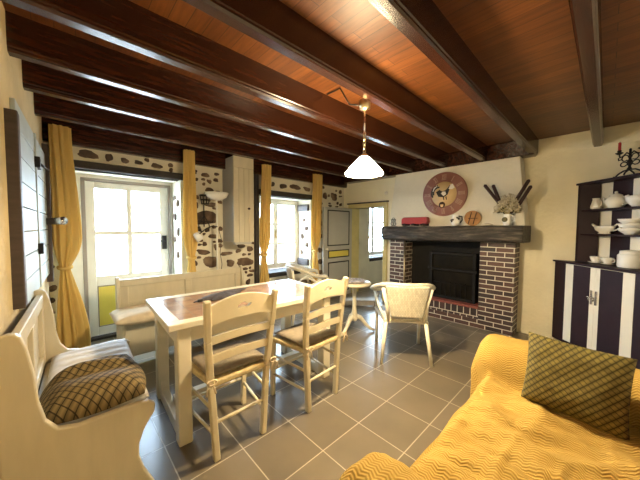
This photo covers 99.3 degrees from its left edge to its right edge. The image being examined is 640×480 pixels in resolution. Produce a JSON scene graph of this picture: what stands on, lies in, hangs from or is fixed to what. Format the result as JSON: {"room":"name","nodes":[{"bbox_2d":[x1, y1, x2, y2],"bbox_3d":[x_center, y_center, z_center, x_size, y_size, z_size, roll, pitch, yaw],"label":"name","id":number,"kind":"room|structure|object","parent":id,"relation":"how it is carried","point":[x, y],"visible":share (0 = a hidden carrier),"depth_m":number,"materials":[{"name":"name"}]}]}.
{"room":"traditional dwelling","nodes":[
{"label":"traditional dwelling","id":0,"kind":"room"},
{"bbox_2d":[0,1,49,335],"bbox_3d":[-1.475,0.077,0.880,0.766,2.390,5.100,-2,4,-43],"label":"wall","id":1,"kind":"structure","parent":0,"point":[11,85],"depth_m":1.27,"materials":[{"name":"paint"}]},
{"bbox_2d":[3,97,53,309],"bbox_3d":[-2.014,-0.215,1.927,0.079,1.270,1.684,-2,4,-41],"label":"window","id":2,"kind":"structure","parent":1,"relation":"in","point":[27,164],"depth_m":1.58,"materials":[{"name":"white paint"}]},
{"bbox_2d":[46,217,67,224],"bbox_3d":[-2.371,-0.171,2.424,0.203,0.073,0.072,1,3,7],"label":"curtain holdback","id":3,"kind":"object","parent":1,"relation":"attached to","point":[58,220],"visible":0.87,"depth_m":2.40,"materials":[{"name":"metal"}]},
{"bbox_2d":[48,124,90,347],"bbox_3d":[-2.419,0.043,2.638,0.251,2.225,0.136,-2,4,-43],"label":"curtain","id":4,"kind":"object","parent":1,"relation":"hanging from","point":[72,323],"visible":0.97,"depth_m":2.59,"materials":[{"name":"yellow fabric"}]},
{"bbox_2d":[33,92,362,179],"bbox_3d":[-0.686,-1.148,3.637,4.430,0.190,0.080,-2,4,-43],"label":"ceiling beam","id":5,"kind":"structure","parent":1,"relation":"attached to","point":[45,106],"depth_m":2.74,"materials":[{"name":"brown wood"}]},
{"bbox_2d":[21,59,388,175],"bbox_3d":[-0.323,-1.128,3.238,4.453,0.190,0.080,-2,4,-43],"label":"ceiling beam","id":6,"kind":"structure","parent":1,"relation":"attached to","point":[36,78],"depth_m":2.24,"materials":[{"name":"brown wood"}]},
{"bbox_2d":[5,10,414,171],"bbox_3d":[-0.007,-1.110,2.890,4.473,0.190,0.080,-2,4,-43],"label":"ceiling beam","id":7,"kind":"structure","parent":1,"relation":"attached to","point":[29,40],"depth_m":1.82,"materials":[{"name":"brown wood"}]},
{"bbox_2d":[0,0,447,166],"bbox_3d":[0.330,-1.091,2.520,4.494,0.190,0.080,-2,4,-43],"label":"ceiling beam","id":8,"kind":"structure","parent":1,"relation":"attached to","point":[125,23],"depth_m":1.55,"materials":[{"name":"brown wood"}]},
{"bbox_2d":[182,0,486,160],"bbox_3d":[0.662,-1.072,2.154,4.516,0.190,0.080,-2,4,-43],"label":"ceiling beam","id":9,"kind":"structure","parent":1,"relation":"attached to","point":[272,23],"depth_m":1.53,"materials":[{"name":"brown wood"}]},
{"bbox_2d":[368,0,538,155],"bbox_3d":[0.999,-1.053,1.785,4.537,0.190,0.080,-2,4,-43],"label":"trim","id":10,"kind":"structure","parent":1,"relation":"attached to","point":[422,22],"depth_m":1.50,"materials":[{"name":"brown wood"}]},
{"bbox_2d":[43,142,382,324],"bbox_3d":[-0.129,-0.120,5.293,8.100,2.390,0.463,-2,4,-43],"label":"wall","id":11,"kind":"structure","parent":0,"point":[207,178],"depth_m":3.75,"materials":[{"name":"stone"}]},
{"bbox_2d":[71,173,173,341],"bbox_3d":[-2.411,0.200,3.352,1.100,1.905,0.160,-2,4,-43],"label":"door","id":12,"kind":"structure","parent":11,"relation":"in","point":[97,293],"depth_m":3.24,"materials":[{"name":"white paint"}]},
{"bbox_2d":[74,160,182,180],"bbox_3d":[-2.197,-0.780,3.087,1.300,0.080,0.185,-2,4,-43],"label":"trim","id":13,"kind":"structure","parent":11,"relation":"attached to","point":[90,166],"depth_m":3.01,"materials":[{"name":"brown wood"}]},
{"bbox_2d":[183,149,197,272],"bbox_3d":[-1.615,0.012,3.399,0.133,2.225,0.165,1,3,19],"label":"curtain","id":14,"kind":"object","parent":11,"relation":"hanging from","point":[190,224],"visible":0.71,"depth_m":3.35,"materials":[{"name":"yellow fabric"}]},
{"bbox_2d":[41,117,346,187],"bbox_3d":[-1.046,-1.128,4.034,4.406,0.270,0.090,-2,4,-43],"label":"ceiling beam","id":15,"kind":"structure","parent":11,"relation":"attached to","point":[83,136],"depth_m":3.17,"materials":[{"name":"brown wood"}]},
{"bbox_2d":[197,194,213,231],"bbox_3d":[-1.512,-0.345,3.581,0.267,0.489,0.144,-2,4,-43],"label":"wall sconce","id":16,"kind":"object","parent":11,"relation":"attached to","point":[202,195],"visible":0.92,"depth_m":3.59,"materials":[{"name":"black metal"}]},
{"bbox_2d":[222,155,253,244],"bbox_3d":[-1.136,-0.529,3.779,0.292,1.165,0.360,-2,4,-43],"label":"upper cabinet","id":17,"kind":"object","parent":11,"relation":"attached to","point":[237,175],"visible":1,"depth_m":3.66,"materials":[{"name":"grey paint"}]},
{"bbox_2d":[254,174,258,283],"bbox_3d":[-0.977,-0.128,4.178,0.065,1.900,0.070,-2,4,-43],"label":"trim","id":18,"kind":"structure","parent":11,"relation":"attached to","point":[256,176],"depth_m":4.15,"materials":[{"name":"black wood"}]},
{"bbox_2d":[260,164,270,282],"bbox_3d":[-0.832,-0.018,4.143,0.205,2.225,0.136,-2,4,-43],"label":"curtain","id":19,"kind":"object","parent":11,"relation":"hanging from","point":[265,205],"visible":0.84,"depth_m":4.09,"materials":[{"name":"yellow fabric"}]},
{"bbox_2d":[260,198,310,277],"bbox_3d":[-0.696,-0.066,4.753,1.050,1.315,0.450,-2,4,-43],"label":"window","id":20,"kind":"structure","parent":11,"relation":"in","point":[278,271],"depth_m":4.88,"materials":[{"name":"white paint"}]},
{"bbox_2d":[259,189,311,199],"bbox_3d":[-0.580,-0.760,4.624,1.160,0.085,0.185,-2,4,-43],"label":"trim","id":21,"kind":"structure","parent":11,"relation":"attached to","point":[288,195],"depth_m":4.58,"materials":[{"name":"brown wood"}]},
{"bbox_2d":[298,204,308,264],"bbox_3d":[-0.314,-0.097,5.086,0.045,1.120,0.290,-2,4,-43],"label":"trim","id":22,"kind":"structure","parent":11,"relation":"attached to","point":[303,261],"depth_m":5.05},
{"bbox_2d":[311,174,322,283],"bbox_3d":[-0.058,-0.048,4.868,0.257,2.225,0.134,-1,3,-34],"label":"curtain","id":23,"kind":"object","parent":11,"relation":"hanging from","point":[317,179],"visible":0.75,"depth_m":4.81,"materials":[{"name":"yellow fabric"}]},
{"bbox_2d":[369,208,382,261],"bbox_3d":[1.427,-0.218,6.761,1.220,1.375,0.450,-2,4,-43],"label":"window","id":24,"kind":"structure","parent":11,"relation":"in","point":[373,255],"depth_m":6.85,"materials":[{"name":"white paint"}]},
{"bbox_2d":[91,284,528,479],"bbox_3d":[1.338,1.213,3.582,8.600,0.100,5.060,-2,4,-43],"label":"floor","id":25,"kind":"structure","parent":0,"point":[397,407],"depth_m":1.97,"materials":[{"name":"grey tile"}]},
{"bbox_2d":[0,289,154,479],"bbox_3d":[-1.323,0.785,1.544,0.504,0.915,0.980,-2,4,-41],"label":"storage bench","id":26,"kind":"object","parent":25,"relation":"on","point":[105,446],"visible":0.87,"depth_m":1.15,"materials":[{"name":"beige wood"}]},
{"bbox_2d":[46,340,149,425],"bbox_3d":[-1.308,0.772,1.579,0.400,0.074,0.900,-2,4,-41],"label":"bench cushion","id":27,"kind":"object","parent":26,"relation":"on","point":[61,361],"visible":0.29,"depth_m":1.71,"materials":[{"name":"fabric"}]},
{"bbox_2d":[39,354,145,424],"bbox_3d":[-1.149,0.696,1.394,0.424,0.140,0.470,-2,4,-41],"label":"throw pillow","id":28,"kind":"object","parent":27,"relation":"on","point":[86,388],"visible":0.98,"depth_m":1.28,"materials":[{"name":"fabric"}]},
{"bbox_2d":[115,265,243,355],"bbox_3d":[-1.468,0.769,3.165,1.410,0.795,0.450,-2,4,-43],"label":"storage bench","id":29,"kind":"object","parent":25,"relation":"on","point":[134,291],"visible":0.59,"depth_m":3.01,"materials":[{"name":"beige wood"}]},
{"bbox_2d":[109,304,154,325],"bbox_3d":[-1.431,0.712,3.073,1.470,0.118,0.430,-2,4,-43],"label":"bench cushion","id":30,"kind":"object","parent":29,"relation":"on","point":[140,313],"visible":0.23,"depth_m":2.58,"materials":[{"name":"beige fabric"}]},
{"bbox_2d":[193,191,228,269],"bbox_3d":[-1.439,0.262,3.580,0.489,1.770,0.310,-2,4,-43],"label":"floor lamp","id":31,"kind":"object","parent":25,"relation":"on","point":[213,195],"visible":0.77,"depth_m":3.54,"materials":[{"name":"white metal"}]},
{"bbox_2d":[192,288,277,462],"bbox_3d":[-0.578,0.769,1.735,0.459,0.938,0.437,-2,4,-43],"label":"dining chair","id":32,"kind":"object","parent":25,"relation":"on","point":[227,308],"visible":0.89,"depth_m":1.59,"materials":[{"name":"beige paint"}]},
{"bbox_2d":[191,340,277,397],"bbox_3d":[-0.576,0.773,1.732,0.460,0.084,0.425,-2,4,-43],"label":"cushion","id":33,"kind":"object","parent":32,"relation":"on","point":[242,359],"visible":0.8,"depth_m":1.69,"materials":[{"name":"beige fabric"}]},
{"bbox_2d":[146,279,330,446],"bbox_3d":[-0.597,0.833,2.264,1.330,0.760,0.750,-2,4,-41],"label":"dining table","id":34,"kind":"object","parent":25,"relation":"on","point":[177,316],"visible":0.8,"depth_m":1.98,"materials":[{"name":"beige paint"}]},
{"bbox_2d":[197,288,245,301],"bbox_3d":[-0.761,0.433,2.219,0.202,0.032,0.518,2,3,34],"label":"crumpled cloth","id":35,"kind":"object","parent":34,"relation":"on","point":[224,294],"visible":0.98,"depth_m":2.14,"materials":[{"name":"grey fabric"}]},
{"bbox_2d":[285,263,330,325],"bbox_3d":[-0.197,0.741,3.912,0.588,0.802,0.657,0,3,-15],"label":"wicker armchair","id":36,"kind":"object","parent":25,"relation":"on","point":[290,267],"visible":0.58,"depth_m":3.67,"materials":[{"name":"white wicker"}]},
{"bbox_2d":[270,277,348,412],"bbox_3d":[-0.090,0.753,2.143,0.437,0.938,0.459,3,4,42],"label":"dining chair","id":37,"kind":"object","parent":25,"relation":"on","point":[316,292],"visible":0.96,"depth_m":2.03,"materials":[{"name":"beige paint"}]},
{"bbox_2d":[274,322,347,359],"bbox_3d":[-0.087,0.757,2.140,0.425,0.084,0.460,3,4,42],"label":"cushion","id":38,"kind":"object","parent":37,"relation":"on","point":[294,333],"visible":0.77,"depth_m":2.10,"materials":[{"name":"beige fabric"}]},
{"bbox_2d":[340,280,374,336],"bbox_3d":[0.401,0.848,3.447,0.476,0.628,0.460,-2,4,-43],"label":"side table","id":39,"kind":"object","parent":25,"relation":"on","point":[353,316],"visible":0.74,"depth_m":3.42,"materials":[{"name":"beige paint"}]},
{"bbox_2d":[341,278,365,283],"bbox_3d":[0.422,0.518,3.436,0.310,0.028,0.310,-2,4,-43],"label":"shallow dish","id":40,"kind":"object","parent":39,"relation":"on","point":[350,280],"visible":0.87,"depth_m":3.42,"materials":[{"name":"white ceramic"}]},
{"bbox_2d":[344,298,374,306],"bbox_3d":[0.652,1.056,4.620,0.600,0.110,0.180,0,3,-1],"label":"footstool","id":41,"kind":"object","parent":25,"relation":"on","point":[348,301],"visible":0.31,"depth_m":4.55,"materials":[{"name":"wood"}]},
{"bbox_2d":[370,282,435,366],"bbox_3d":[0.859,0.796,2.841,0.657,0.802,0.588,1,3,6],"label":"wicker armchair","id":42,"kind":"object","parent":25,"relation":"on","point":[408,302],"visible":1,"depth_m":2.60,"materials":[{"name":"white wicker"}]},
{"bbox_2d":[381,156,530,335],"bbox_3d":[1.792,0.058,3.875,0.475,2.185,1.855,-2,4,-43],"label":"fireplace","id":43,"kind":"object","parent":25,"relation":"on","point":[473,270],"visible":0.91,"depth_m":3.69,"materials":[{"name":"brick"}]},
{"bbox_2d":[401,217,429,225],"bbox_3d":[1.426,-0.278,4.087,0.119,0.125,0.410,-2,4,-43],"label":"tin box","id":44,"kind":"object","parent":43,"relation":"on","point":[406,221],"visible":1,"depth_m":4.04,"materials":[{"name":"metal"}]},
{"bbox_2d":[423,172,467,215],"bbox_3d":[1.759,-0.650,3.859,0.034,0.620,0.620,-2,4,-43],"label":"wall clock","id":45,"kind":"object","parent":43,"relation":"attached to","point":[445,193],"visible":1,"depth_m":3.83,"materials":[{"name":"brown wood"}]},
{"bbox_2d":[431,182,456,207],"bbox_3d":[1.756,-0.641,3.863,0.034,0.368,0.358,-2,4,-43],"label":"picture","id":46,"kind":"object","parent":45,"relation":"on","point":[443,194],"depth_m":3.85,"materials":[{"name":"white ceramic"}]},
{"bbox_2d":[450,215,462,225],"bbox_3d":[1.823,-0.266,3.653,0.144,0.145,0.119,1,3,9],"label":"jug","id":47,"kind":"object","parent":43,"relation":"on","point":[455,221],"visible":1,"depth_m":3.61,"materials":[{"name":"white ceramic"}]},
{"bbox_2d":[389,156,528,226],"bbox_3d":[1.872,-0.615,3.927,0.249,0.845,1.838,-2,4,-43],"label":"hood","id":48,"kind":"object","parent":43,"relation":"attached to","point":[507,174],"depth_m":3.60,"materials":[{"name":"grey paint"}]},
{"bbox_2d":[464,211,480,225],"bbox_3d":[2.004,-0.286,3.572,0.042,0.200,0.200,-2,4,-43],"label":"trivet","id":49,"kind":"object","parent":43,"relation":"on","point":[472,218],"visible":1,"depth_m":3.57,"materials":[{"name":"brown wood"}]},
{"bbox_2d":[502,214,514,225],"bbox_3d":[2.243,-0.240,3.234,0.091,0.135,0.123,-2,4,-43],"label":"flower vase","id":50,"kind":"object","parent":43,"relation":"on","point":[506,219],"visible":1,"depth_m":3.21,"materials":[{"name":"white ceramic"}]},
{"bbox_2d":[493,193,523,216],"bbox_3d":[2.235,-0.389,3.237,0.226,0.334,0.305,-2,4,-43],"label":"flower bouquet","id":51,"kind":"object","parent":50,"relation":"in","point":[509,204],"visible":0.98,"depth_m":3.21,"materials":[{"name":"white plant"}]},
{"bbox_2d":[483,184,503,213],"bbox_3d":[2.141,-0.483,3.332,0.254,0.415,0.038,3,4,42],"label":"stick","id":52,"kind":"object","parent":51,"relation":"in","point":[485,186],"visible":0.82,"depth_m":3.34,"materials":[{"name":"brown wood"}]},
{"bbox_2d":[492,185,504,213],"bbox_3d":[2.173,-0.476,3.301,0.168,0.404,0.038,2,3,38],"label":"stick","id":53,"kind":"object","parent":51,"relation":"in","point":[493,186],"visible":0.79,"depth_m":3.30,"materials":[{"name":"brown wood"}]},
{"bbox_2d":[510,179,529,212],"bbox_3d":[2.308,-0.479,3.156,0.038,0.424,0.207,-2,3,-38],"label":"stick","id":54,"kind":"object","parent":51,"relation":"in","point":[527,182],"visible":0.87,"depth_m":3.11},
{"bbox_2d":[510,185,531,213],"bbox_3d":[2.317,-0.443,3.150,0.038,0.355,0.224,-2,3,-38],"label":"stick","id":55,"kind":"object","parent":51,"relation":"in","point":[529,188],"visible":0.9,"depth_m":3.10,"materials":[{"name":"brown wood"}]},
{"bbox_2d":[552,173,639,368],"bbox_3d":[2.734,0.292,2.631,0.823,1.802,0.825,-2,4,-43],"label":"tall cabinet","id":56,"kind":"object","parent":25,"relation":"on","point":[596,306],"visible":0.7,"depth_m":2.75,"materials":[{"name":"black paint"}]},
{"bbox_2d":[590,198,601,208],"bbox_3d":[2.939,-0.385,2.894,0.090,0.118,0.090,-2,4,-43],"label":"pitcher","id":57,"kind":"object","parent":56,"relation":"on","point":[596,204],"visible":0.9,"depth_m":2.87,"materials":[{"name":"white ceramic"}]},
{"bbox_2d":[553,260,639,273],"bbox_3d":[2.728,0.266,2.631,0.815,0.021,0.815,-2,4,-43],"label":"countertop","id":58,"kind":"structure","parent":56,"relation":"on","point":[597,265],"depth_m":2.70,"materials":[{"name":"black paint"}]},
{"bbox_2d":[616,250,639,268],"bbox_3d":[2.927,0.177,2.568,0.170,0.166,0.170,-2,4,-43],"label":"lidded jar","id":59,"kind":"object","parent":58,"relation":"on","point":[625,258],"visible":1,"depth_m":2.52,"materials":[{"name":"white ceramic"}]},
{"bbox_2d":[591,223,620,233],"bbox_3d":[2.933,-0.117,2.794,0.110,0.111,0.292,0,3,2],"label":"gravy boat","id":60,"kind":"object","parent":56,"relation":"on","point":[601,229],"visible":0.91,"depth_m":2.77,"materials":[{"name":"white ceramic"}]},
{"bbox_2d":[580,234,639,236],"bbox_3d":[2.931,-0.042,2.611,0.115,0.020,0.860,0,3,1],"label":"shelf","id":61,"kind":"object","parent":56,"relation":"attached to","point":[581,235],"depth_m":2.75,"materials":[{"name":"black paint"}]},
{"bbox_2d":[581,206,639,211],"bbox_3d":[2.933,-0.302,2.599,0.115,0.020,0.860,0,3,1],"label":"shelf","id":62,"kind":"object","parent":56,"relation":"attached to","point":[626,208],"depth_m":2.71,"materials":[{"name":"black paint"}]},
{"bbox_2d":[602,191,629,207],"bbox_3d":[2.933,-0.400,2.699,0.160,0.167,0.232,-1,3,-31],"label":"teapot","id":63,"kind":"object","parent":56,"relation":"on","point":[616,200],"visible":0.92,"depth_m":2.66,"materials":[{"name":"white ceramic"}]},
{"bbox_2d":[615,147,639,176],"bbox_3d":[2.922,-0.737,2.565,0.113,0.261,0.284,0,3,1],"label":"candelabra","id":64,"kind":"object","parent":56,"relation":"on","point":[630,161],"visible":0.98,"depth_m":2.56,"materials":[{"name":"black metal"}]},
{"bbox_2d":[617,228,639,234],"bbox_3d":[2.933,-0.080,2.567,0.184,0.060,0.183,-2,4,-43],"label":"bowl","id":65,"kind":"object","parent":56,"relation":"on","point":[626,231],"visible":1,"depth_m":2.53,"materials":[{"name":"white ceramic"}]},
{"bbox_2d":[617,223,639,227],"bbox_3d":[2.936,-0.125,2.568,0.184,0.060,0.183,-2,4,-43],"label":"bowl","id":66,"kind":"object","parent":65,"relation":"on","point":[625,225],"visible":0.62,"depth_m":2.52,"materials":[{"name":"white ceramic"}]},
{"bbox_2d":[617,219,639,223],"bbox_3d":[2.939,-0.170,2.568,0.184,0.060,0.183,-2,4,-43],"label":"bowl","id":67,"kind":"object","parent":66,"relation":"on","point":[622,221],"visible":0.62,"depth_m":2.53,"materials":[{"name":"white ceramic"}]},
{"bbox_2d":[624,195,639,206],"bbox_3d":[2.933,-0.358,2.512,0.170,0.100,0.169,-2,4,-43],"label":"bowl","id":68,"kind":"object","parent":56,"relation":"on","point":[633,200],"visible":0.94,"depth_m":2.49,"materials":[{"name":"white ceramic"}]},
{"bbox_3d":[2.932,0.243,2.772,0.124,0.014,0.124,-2,4,-43],"label":"saucer","id":69,"kind":"object","parent":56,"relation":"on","visible":0},
{"bbox_2d":[602,257,614,263],"bbox_3d":[2.929,0.213,2.767,0.092,0.062,0.101,3,3,40],"label":"tea cup","id":70,"kind":"object","parent":69,"relation":"on","point":[606,260],"visible":0.96,"depth_m":2.74,"materials":[{"name":"white ceramic"}]},
{"bbox_3d":[2.934,0.238,2.898,0.124,0.014,0.124,-2,4,-43],"label":"saucer","id":71,"kind":"object","parent":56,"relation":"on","visible":0},
{"bbox_2d":[590,256,601,261],"bbox_3d":[2.931,0.207,2.893,0.092,0.062,0.101,3,3,40],"label":"tea cup","id":72,"kind":"object","parent":71,"relation":"on","point":[592,258],"visible":0.9,"depth_m":2.87,"materials":[{"name":"white ceramic"}]},
{"bbox_3d":[0.921,0.936,0.978,1.630,0.690,0.830,-2,4,-43],"label":"sofa","id":73,"kind":"object","parent":25,"relation":"on","visible":0},
{"bbox_2d":[339,334,639,479],"bbox_3d":[0.805,0.906,1.105,1.699,0.567,0.710,-2,4,-43],"label":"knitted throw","id":74,"kind":"object","parent":73,"relation":"on","point":[498,433],"visible":0.87,"depth_m":1.10,"materials":[{"name":"yellow fabric"}]},
{"bbox_2d":[521,332,637,439],"bbox_3d":[1.173,0.650,1.261,0.168,0.328,0.372,-2,3,-35],"label":"square cushion","id":75,"kind":"object","parent":74,"relation":"on","point":[589,386],"visible":1,"depth_m":1.20,"materials":[{"name":"yellow fabric"}]},
{"bbox_2d":[2,0,639,158],"bbox_3d":[1.337,-1.275,3.482,8.600,0.100,5.100,-2,4,-43],"label":"ceiling","id":76,"kind":"structure","parent":0,"point":[528,49],"depth_m":1.69,"materials":[{"name":"brown wood"}]},
{"bbox_2d":[327,87,382,177],"bbox_3d":[0.240,-0.818,2.019,0.268,0.690,0.494,-2,4,-43],"label":"pendant lamp","id":77,"kind":"object","parent":76,"relation":"hanging from","point":[364,166],"visible":0.98,"depth_m":1.91,"materials":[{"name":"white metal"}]},
{"bbox_2d":[568,0,603,146],"bbox_3d":[1.365,-1.033,1.382,4.561,0.190,0.080,-2,4,-43],"label":"beam","id":78,"kind":"structure","parent":76,"relation":"attached to","point":[585,14],"depth_m":1.42,"materials":[{"name":"brown wood"}]},
{"bbox_2d":[344,142,639,340],"bbox_3d":[1.984,-0.058,4.172,0.220,2.390,4.120,-2,4,-43],"label":"wall","id":79,"kind":"structure","parent":0,"point":[552,200],"depth_m":3.25,"materials":[{"name":"beige paint"}]},
{"bbox_2d":[322,200,388,300],"bbox_3d":[0.681,0.194,4.976,1.040,1.800,0.940,-2,4,-43],"label":"door","id":80,"kind":"structure","parent":79,"relation":"in","point":[340,234],"depth_m":5.12,"materials":[{"name":"paint"}]},
{"bbox_2d":[344,141,535,183],"bbox_3d":[1.546,-1.162,4.306,0.170,0.200,2.960,-2,4,-43],"label":"trim","id":81,"kind":"structure","parent":79,"relation":"attached to","point":[510,149],"depth_m":3.74,"materials":[{"name":"brown wood"}]},
{"label":"outside","id":82,"kind":"structure","parent":0,"visible":0},
{"bbox_2d":[98,241,381,272],"bbox_3d":[-6.106,0.811,12.293,24.000,0.100,17.840,-2,4,-43],"label":"ground","id":83,"kind":"structure","parent":82,"point":[141,247],"depth_m":13.11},
{"bbox_2d":[96,230,292,275],"bbox_3d":[-2.544,0.345,7.825,12.050,1.280,0.065,-2,4,-43],"label":"fence","id":84,"kind":"object","parent":83,"relation":"on","point":[106,241],"visible":0.08,"depth_m":6.21,"materials":[{"name":"white paint"}]},
{"bbox_3d":[2.864,0.048,1.998,8.300,2.390,0.250,-2,4,-43],"label":"wall","id":85,"kind":"structure","parent":0,"visible":0},
{"bbox_2d":[536,121,639,156],"bbox_3d":[2.958,-1.091,2.933,0.012,0.200,1.060,-2,4,-43],"label":"trim","id":86,"kind":"structure","parent":85,"relation":"attached to","point":[629,132],"depth_m":2.98,"materials":[{"name":"beige paint"}]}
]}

